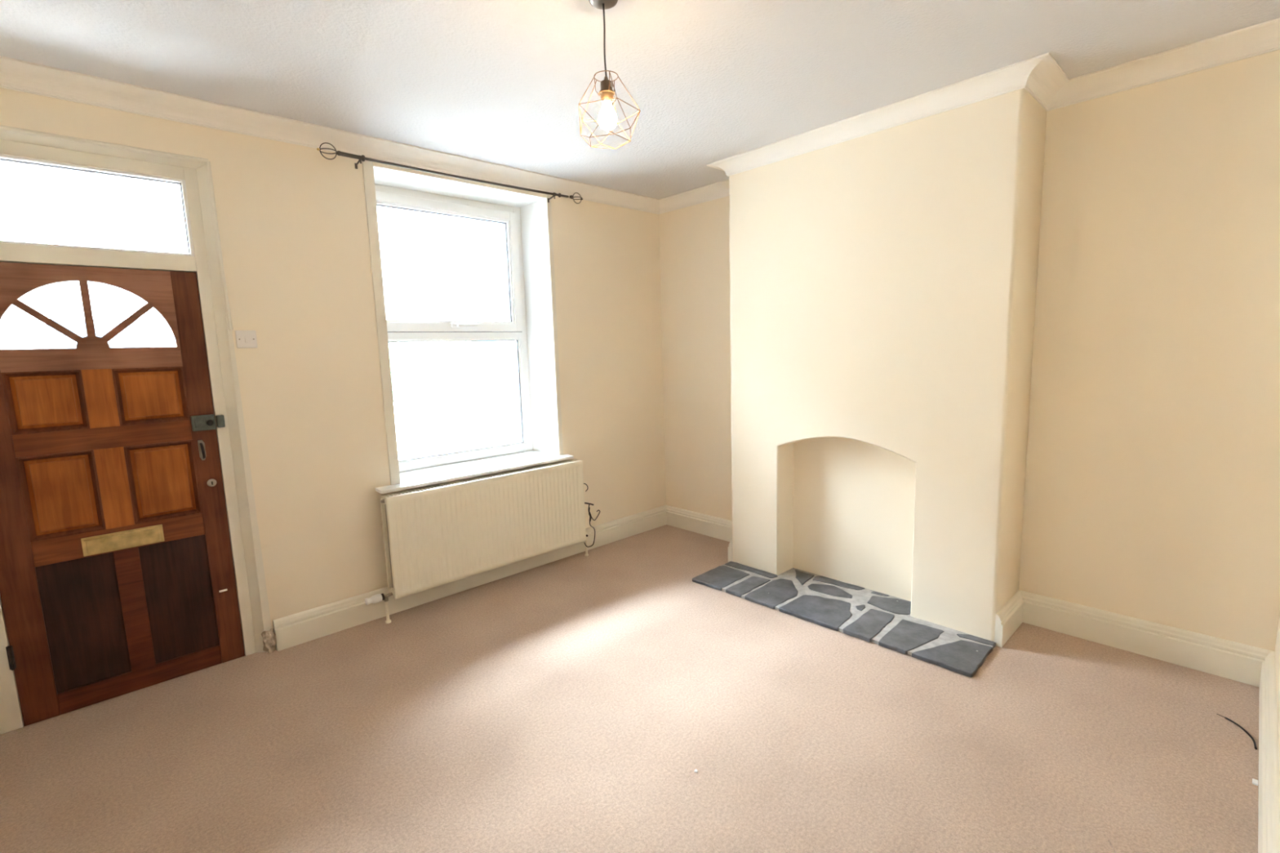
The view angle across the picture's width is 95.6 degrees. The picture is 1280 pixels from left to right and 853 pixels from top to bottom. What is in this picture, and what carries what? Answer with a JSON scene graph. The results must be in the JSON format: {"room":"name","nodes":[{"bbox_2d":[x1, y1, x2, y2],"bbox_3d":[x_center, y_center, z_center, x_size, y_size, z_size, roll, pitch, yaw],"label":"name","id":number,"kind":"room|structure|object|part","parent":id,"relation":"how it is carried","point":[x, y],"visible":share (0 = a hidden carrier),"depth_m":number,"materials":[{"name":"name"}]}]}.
{"room":"living room","nodes":[
{"label":"living room","id":0,"kind":"room"},
{"bbox_2d":[0,154,194,256],"bbox_3d":[-2.466,-0.952,2.521,0.819,0.364,0.046,-9,10,-43],"label":"window","id":1,"kind":"structure","parent":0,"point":[2,157],"depth_m":2.60,"materials":[{"name":"white plastic"}]},
{"bbox_2d":[0,262,244,726],"bbox_3d":[-2.413,0.280,2.660,0.818,1.977,0.090,-9,10,-43],"label":"door","id":2,"kind":"structure","parent":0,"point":[117,577],"depth_m":2.66,"materials":[{"name":"red wood"}]},
{"bbox_3d":[-2.553,-0.108,2.501,0.240,0.261,0.018,-9,10,-43],"label":"panel moulding","id":3,"kind":"part","parent":2,"relation":"part of","materials":[{"name":"red wood"}]},
{"bbox_3d":[-2.560,-0.108,2.508,0.240,0.261,0.035,-9,10,-43],"label":"raised panel","id":4,"kind":"part","parent":2,"relation":"part of","materials":[{"name":"orange wood"}]},
{"bbox_3d":[-2.540,0.300,2.555,0.240,0.369,0.018,-9,10,-43],"label":"panel moulding","id":5,"kind":"part","parent":2,"relation":"part of","materials":[{"name":"red wood"}]},
{"bbox_3d":[-2.547,0.300,2.562,0.240,0.369,0.035,-9,10,-43],"label":"raised panel","id":6,"kind":"part","parent":2,"relation":"part of","materials":[{"name":"orange wood"}]},
{"bbox_3d":[-2.530,0.886,2.649,0.252,0.594,0.018,-9,10,-43],"label":"panel","id":7,"kind":"part","parent":2,"relation":"part of","materials":[{"name":"wood"}]},
{"bbox_3d":[-2.446,-0.526,2.578,0.598,0.354,0.042,-9,10,-43],"label":"rail","id":8,"kind":"part","parent":2,"relation":"part of","materials":[{"name":"brown wood"}]},
{"bbox_3d":[-2.438,-0.305,2.608,0.596,0.094,0.043,-9,10,-43],"label":"fan rail","id":9,"kind":"part","parent":2,"relation":"part of","materials":[{"name":"brown wood"}]},
{"bbox_3d":[-2.428,0.049,2.655,0.596,0.097,0.043,-9,10,-43],"label":"cross rail","id":10,"kind":"part","parent":2,"relation":"part of","materials":[{"name":"red wood"}]},
{"bbox_3d":[-2.414,0.518,2.718,0.596,0.112,0.043,-9,10,-43],"label":"cross rail","id":11,"kind":"part","parent":2,"relation":"part of","materials":[{"name":"red wood"}]},
{"bbox_3d":[-2.399,0.528,2.700,0.284,0.084,0.006,-9,10,-43],"label":"letter plate","id":12,"kind":"part","parent":2,"relation":"part of","materials":[{"name":"gold metal"}]},
{"bbox_3d":[-2.393,1.208,2.809,0.596,0.097,0.043,-9,10,-43],"label":"rail","id":13,"kind":"part","parent":2,"relation":"part of","materials":[{"name":"red wood"}]},
{"bbox_3d":[-2.307,-0.147,2.744,0.255,0.261,0.035,-9,10,-43],"label":"raised panel","id":14,"kind":"part","parent":2,"relation":"part of","materials":[{"name":"orange wood"}]},
{"bbox_3d":[-2.300,-0.147,2.737,0.255,0.261,0.018,-9,10,-43],"label":"panel moulding","id":15,"kind":"part","parent":2,"relation":"part of","materials":[{"name":"red wood"}]},
{"bbox_3d":[-2.294,0.261,2.799,0.255,0.369,0.035,-9,10,-43],"label":"raised panel","id":16,"kind":"part","parent":2,"relation":"part of","materials":[{"name":"orange wood"}]},
{"bbox_3d":[-2.287,0.262,2.791,0.255,0.369,0.018,-9,10,-43],"label":"panel moulding","id":17,"kind":"part","parent":2,"relation":"part of","materials":[{"name":"red wood"}]},
{"bbox_3d":[-2.281,0.847,2.881,0.255,0.594,0.018,-9,10,-43],"label":"panel","id":18,"kind":"part","parent":2,"relation":"part of","materials":[{"name":"wood"}]},
{"bbox_3d":[-2.168,0.117,2.875,0.026,0.102,0.006,-9,10,-43],"label":"handle plate","id":19,"kind":"part","parent":2,"relation":"part of","materials":[{"name":"silver metal"}]},
{"bbox_3d":[-2.118,-0.019,2.861,0.030,0.030,0.018,-9,10,-43],"label":"latch knob","id":20,"kind":"part","parent":2,"relation":"part of","materials":[{"name":"black plastic"}]},
{"bbox_2d":[0,124,271,734],"bbox_3d":[-2.456,0.033,2.675,1.060,2.550,0.212,-9,10,-43],"label":"door frame","id":21,"kind":"structure","parent":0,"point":[206,262],"depth_m":2.81,"materials":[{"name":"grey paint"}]},
{"bbox_3d":[-2.480,-0.735,2.572,0.815,0.091,0.114,-9,10,-43],"label":"transom rail","id":22,"kind":"part","parent":21,"relation":"part of","materials":[{"name":"white wood"}]},
{"bbox_3d":[-2.481,-1.171,2.498,0.993,0.088,0.153,-9,10,-43],"label":"head rail","id":23,"kind":"part","parent":21,"relation":"part of","materials":[{"name":"white wood"}]},
{"bbox_2d":[0,87,666,649],"bbox_3d":[-1.450,-0.316,3.706,4.800,3.070,0.593,-9,10,-43],"label":"wall","id":24,"kind":"structure","parent":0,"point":[292,220],"depth_m":3.24,"materials":[{"name":"beige paint"}]},
{"bbox_2d":[235,330,257,347],"bbox_3d":[-1.987,-0.441,2.932,0.088,0.088,0.014,-9,10,-43],"label":"light switch","id":25,"kind":"object","parent":24,"relation":"attached to","point":[244,339],"visible":1,"depth_m":2.93,"materials":[{"name":"white plastic"}]},
{"bbox_2d":[261,628,276,653],"bbox_3d":[-1.983,1.147,3.106,0.064,0.138,0.052,-9,10,-43],"label":"plaster","id":26,"kind":"object","parent":24,"relation":"attached to","point":[268,637],"visible":1,"depth_m":3.09,"materials":[{"name":"beige paint"}]},
{"bbox_2d":[0,55,659,213],"bbox_3d":[-1.289,-1.573,3.400,4.100,0.078,0.125,-9,10,-43],"label":"coving","id":27,"kind":"structure","parent":24,"relation":"attached to","point":[15,74],"depth_m":2.89,"materials":[{"name":"white paint"}]},
{"bbox_3d":[-1.555,-1.460,3.135,0.130,0.031,0.032,-9,10,-43],"label":"rod","id":28,"kind":"part","parent":24,"relation":"part of","materials":[{"name":"grey metal"}]},
{"bbox_3d":[-1.060,-1.544,3.623,1.745,0.086,0.122,-9,10,-43],"label":"curtain rail","id":29,"kind":"part","parent":24,"relation":"part of","materials":[{"name":"black metal"}]},
{"bbox_3d":[-1.019,-1.545,3.636,1.406,0.024,0.015,-9,10,-43],"label":"rod","id":30,"kind":"part","parent":24,"relation":"part of","materials":[{"name":"grey metal"}]},
{"bbox_2d":[272,505,666,651],"bbox_3d":[-0.854,0.952,4.140,3.031,0.166,0.034,-9,10,-43],"label":"baseboard","id":31,"kind":"structure","parent":24,"relation":"attached to","point":[295,629],"depth_m":3.61,"materials":[{"name":"beige wood"}]},
{"bbox_2d":[373,165,573,493],"bbox_3d":[-1.240,-0.649,3.939,1.405,1.899,0.672,-9,10,-43],"label":"window","id":32,"kind":"structure","parent":24,"relation":"attached to","point":[419,193],"depth_m":4.20,"materials":[{"name":"white plastic"}]},
{"bbox_3d":[-1.307,-1.091,3.997,1.081,0.864,0.046,-9,10,-43],"label":"opening sash","id":33,"kind":"part","parent":32,"relation":"part of","materials":[{"name":"white plastic"}]},
{"bbox_3d":[-1.319,-0.661,4.081,1.179,1.837,0.067,-9,10,-43],"label":"frame","id":34,"kind":"part","parent":32,"relation":"part of","materials":[{"name":"white plastic"}]},
{"bbox_3d":[-1.319,-0.643,4.084,1.061,0.060,0.067,-9,10,-43],"label":"mullion rail","id":35,"kind":"part","parent":32,"relation":"part of","materials":[{"name":"white plastic"}]},
{"bbox_3d":[-1.226,-0.708,4.057,0.180,0.030,0.047,-9,10,-43],"label":"handle","id":36,"kind":"part","parent":32,"relation":"part of","materials":[{"name":"white plastic"}]},
{"bbox_3d":[-1.143,0.283,3.989,1.405,0.017,0.470,-9,10,-43],"label":"sill","id":37,"kind":"part","parent":32,"relation":"part of","materials":[{"name":"white plastic"}]},
{"bbox_2d":[364,458,588,623],"bbox_3d":[-1.016,0.699,3.863,1.615,0.749,0.171,-9,10,-43],"label":"radiator","id":38,"kind":"object","parent":24,"relation":"attached to","point":[434,535],"visible":1,"depth_m":3.72,"materials":[{"name":"beige metal"}]},
{"bbox_2d":[381,458,579,497],"bbox_3d":[-0.969,0.331,3.830,1.407,0.011,0.084,-9,10,-43],"label":"grille","id":39,"kind":"object","parent":38,"relation":"attached to","point":[504,476],"depth_m":3.74,"materials":[{"name":"beige metal"}]},
{"bbox_2d":[584,502,599,546],"bbox_3d":[-0.363,0.734,4.401,0.163,0.360,0.018,-9,10,-43],"label":"cable","id":40,"kind":"object","parent":38,"relation":"hanging from","point":[588,504],"visible":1,"depth_m":4.39,"materials":[{"name":"black plastic"}]},
{"bbox_2d":[0,524,1258,852],"bbox_3d":[-0.021,1.288,2.515,4.100,0.120,3.759,-9,10,-43],"label":"floor","id":41,"kind":"structure","parent":0,"point":[573,704],"depth_m":2.31,"materials":[{"name":"beige carpet"}]},
{"bbox_2d":[692,561,995,677],"bbox_3d":[1.146,1.052,3.473,0.622,0.023,1.701,-9,10,-43],"label":"hearth","id":42,"kind":"object","parent":41,"relation":"on","point":[885,620],"visible":0.99,"depth_m":3.33,"materials":[{"name":"grey stone"}]},
{"bbox_2d":[1107,839,1142,852],"bbox_3d":[1.428,1.286,1.720,0.165,0.006,0.082,-9,10,-43],"label":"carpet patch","id":43,"kind":"object","parent":41,"relation":"on","point":[1117,847],"visible":1,"depth_m":1.76,"materials":[{"name":"beige carpet"}]},
{"bbox_2d":[1216,713,1257,750],"bbox_3d":[2.337,1.185,2.259,0.037,0.010,0.217,0,8,16],"label":"cable","id":44,"kind":"object","parent":41,"relation":"on","point":[1227,718],"visible":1,"depth_m":2.26,"materials":[{"name":"black plastic"}]},
{"bbox_2d":[1252,778,1257,786],"bbox_3d":[2.121,1.226,2.002,0.028,0.007,0.014,-9,10,-43],"label":"clip","id":45,"kind":"object","parent":41,"relation":"on","point":[1255,782],"visible":1,"depth_m":2.00,"materials":[{"name":"white plastic"}]},
{"bbox_2d":[0,0,1279,199],"bbox_3d":[-0.077,-1.585,2.100,4.100,0.214,3.669,-9,10,-43],"label":"ceiling","id":46,"kind":"structure","parent":0,"point":[504,82],"depth_m":2.37,"materials":[{"name":"white paint"}]},
{"bbox_2d":[578,0,640,149],"bbox_3d":[-0.126,-1.228,2.005,0.217,0.465,0.220,-9,10,-43],"label":"pendant lamp","id":47,"kind":"object","parent":46,"relation":"hanging from","point":[607,120],"visible":1,"depth_m":2.00,"materials":[{"name":"brown metal"}]},
{"bbox_3d":[-0.114,-1.085,2.026,0.068,0.092,0.068,-9,10,-43],"label":"bulb","id":48,"kind":"part","parent":47,"relation":"part of","materials":[{"name":"white glass"}]},
{"bbox_2d":[728,88,1046,641],"bbox_3d":[1.335,-0.328,3.517,0.409,2.736,1.671,-9,10,-43],"label":"wall","id":49,"kind":"structure","parent":0,"point":[883,283],"depth_m":3.16,"materials":[{"name":"beige paint"}]},
{"bbox_2d":[707,165,728,177],"bbox_3d":[0.654,-1.705,3.951,0.501,0.078,0.100,-9,10,-43],"label":"coving","id":50,"kind":"structure","parent":49,"relation":"attached to","point":[716,167],"depth_m":3.85,"materials":[{"name":"white paint"}]},
{"bbox_2d":[728,541,732,562],"bbox_3d":[0.791,0.881,4.305,0.402,0.166,0.034,-9,10,-43],"label":"baseboard","id":51,"kind":"structure","parent":49,"relation":"attached to","point":[730,548],"depth_m":4.17,"materials":[{"name":"beige wood"}]},
{"bbox_2d":[706,52,1048,176],"bbox_3d":[1.117,-1.615,3.168,0.108,0.078,1.881,-9,10,-43],"label":"coving","id":52,"kind":"structure","parent":49,"relation":"attached to","point":[1011,77],"depth_m":2.99,"materials":[{"name":"white paint"}]},
{"bbox_2d":[994,590,1023,647],"bbox_3d":[1.960,1.010,3.070,0.409,0.166,0.034,-9,10,-43],"label":"baseboard","id":53,"kind":"structure","parent":49,"relation":"attached to","point":[1009,618],"depth_m":3.01,"materials":[{"name":"beige wood"}]},
{"bbox_2d":[1024,53,1069,111],"bbox_3d":[1.871,-1.571,2.664,0.509,0.078,0.110,-9,10,-43],"label":"coving","id":54,"kind":"structure","parent":49,"relation":"attached to","point":[1046,77],"depth_m":2.65,"materials":[{"name":"white paint"}]},
{"bbox_2d":[658,49,1279,651],"bbox_3d":[1.596,-0.404,3.674,0.200,3.070,3.869,-9,10,-43],"label":"wall","id":55,"kind":"structure","parent":0,"point":[1152,487],"depth_m":2.72,"materials":[{"name":"beige paint"}]},
{"bbox_2d":[658,178,728,213],"bbox_3d":[0.470,-1.762,4.419,0.120,0.078,1.040,-9,10,-43],"label":"coving","id":56,"kind":"structure","parent":55,"relation":"attached to","point":[719,189],"depth_m":4.49,"materials":[{"name":"white paint"}]},
{"bbox_2d":[666,505,732,542],"bbox_3d":[0.579,0.822,4.793,0.034,0.166,1.040,-9,10,-43],"label":"baseboard","id":57,"kind":"structure","parent":55,"relation":"attached to","point":[719,528],"depth_m":4.86,"materials":[{"name":"beige wood"}]},
{"bbox_2d":[1019,590,1272,687],"bbox_3d":[2.413,1.024,2.863,0.034,0.166,0.958,-9,10,-43],"label":"baseboard","id":58,"kind":"structure","parent":55,"relation":"attached to","point":[1229,660],"depth_m":2.80,"materials":[{"name":"beige wood"}]},
{"bbox_2d":[1048,17,1279,111],"bbox_3d":[2.302,-1.560,2.488,0.125,0.078,0.958,-9,10,-43],"label":"coving","id":59,"kind":"structure","parent":55,"relation":"attached to","point":[1263,37],"depth_m":2.51,"materials":[{"name":"white paint"}]},
{"bbox_2d":[1275,612,1279,767],"bbox_3d":[1.295,-0.024,0.890,4.100,3.070,0.200,-9,10,-43],"label":"wall","id":60,"kind":"structure","parent":0,"point":[1277,640],"depth_m":2.25,"materials":[{"name":"beige paint"}]},
{"bbox_2d":[1257,651,1279,852],"bbox_3d":[2.017,1.169,1.862,2.000,0.166,0.034,-9,10,-43],"label":"baseboard","id":61,"kind":"structure","parent":60,"relation":"attached to","point":[1268,802],"depth_m":1.90,"materials":[{"name":"beige wood"}]},
{"label":"outside","id":62,"kind":"structure","parent":0,"visible":0},
{"bbox_2d":[398,437,521,460],"bbox_3d":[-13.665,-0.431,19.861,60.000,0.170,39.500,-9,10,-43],"label":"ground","id":63,"kind":"structure","parent":62,"point":[421,454],"depth_m":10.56,"materials":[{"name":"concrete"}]},
{"bbox_2d":[0,160,518,400],"bbox_3d":[-7.383,-5.072,15.316,48.600,9.850,7.600,-9,10,-43],"label":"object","id":64,"kind":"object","parent":63,"relation":"on","point":[435,267],"visible":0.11,"depth_m":10.00,"materials":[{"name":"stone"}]},
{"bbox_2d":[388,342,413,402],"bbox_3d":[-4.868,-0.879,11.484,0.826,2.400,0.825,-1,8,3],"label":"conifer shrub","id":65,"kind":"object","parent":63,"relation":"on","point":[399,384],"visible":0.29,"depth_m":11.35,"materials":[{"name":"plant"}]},
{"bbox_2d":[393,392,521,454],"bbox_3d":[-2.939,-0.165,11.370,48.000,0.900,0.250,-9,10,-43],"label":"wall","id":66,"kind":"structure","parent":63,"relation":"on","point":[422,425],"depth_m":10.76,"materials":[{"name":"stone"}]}
]}

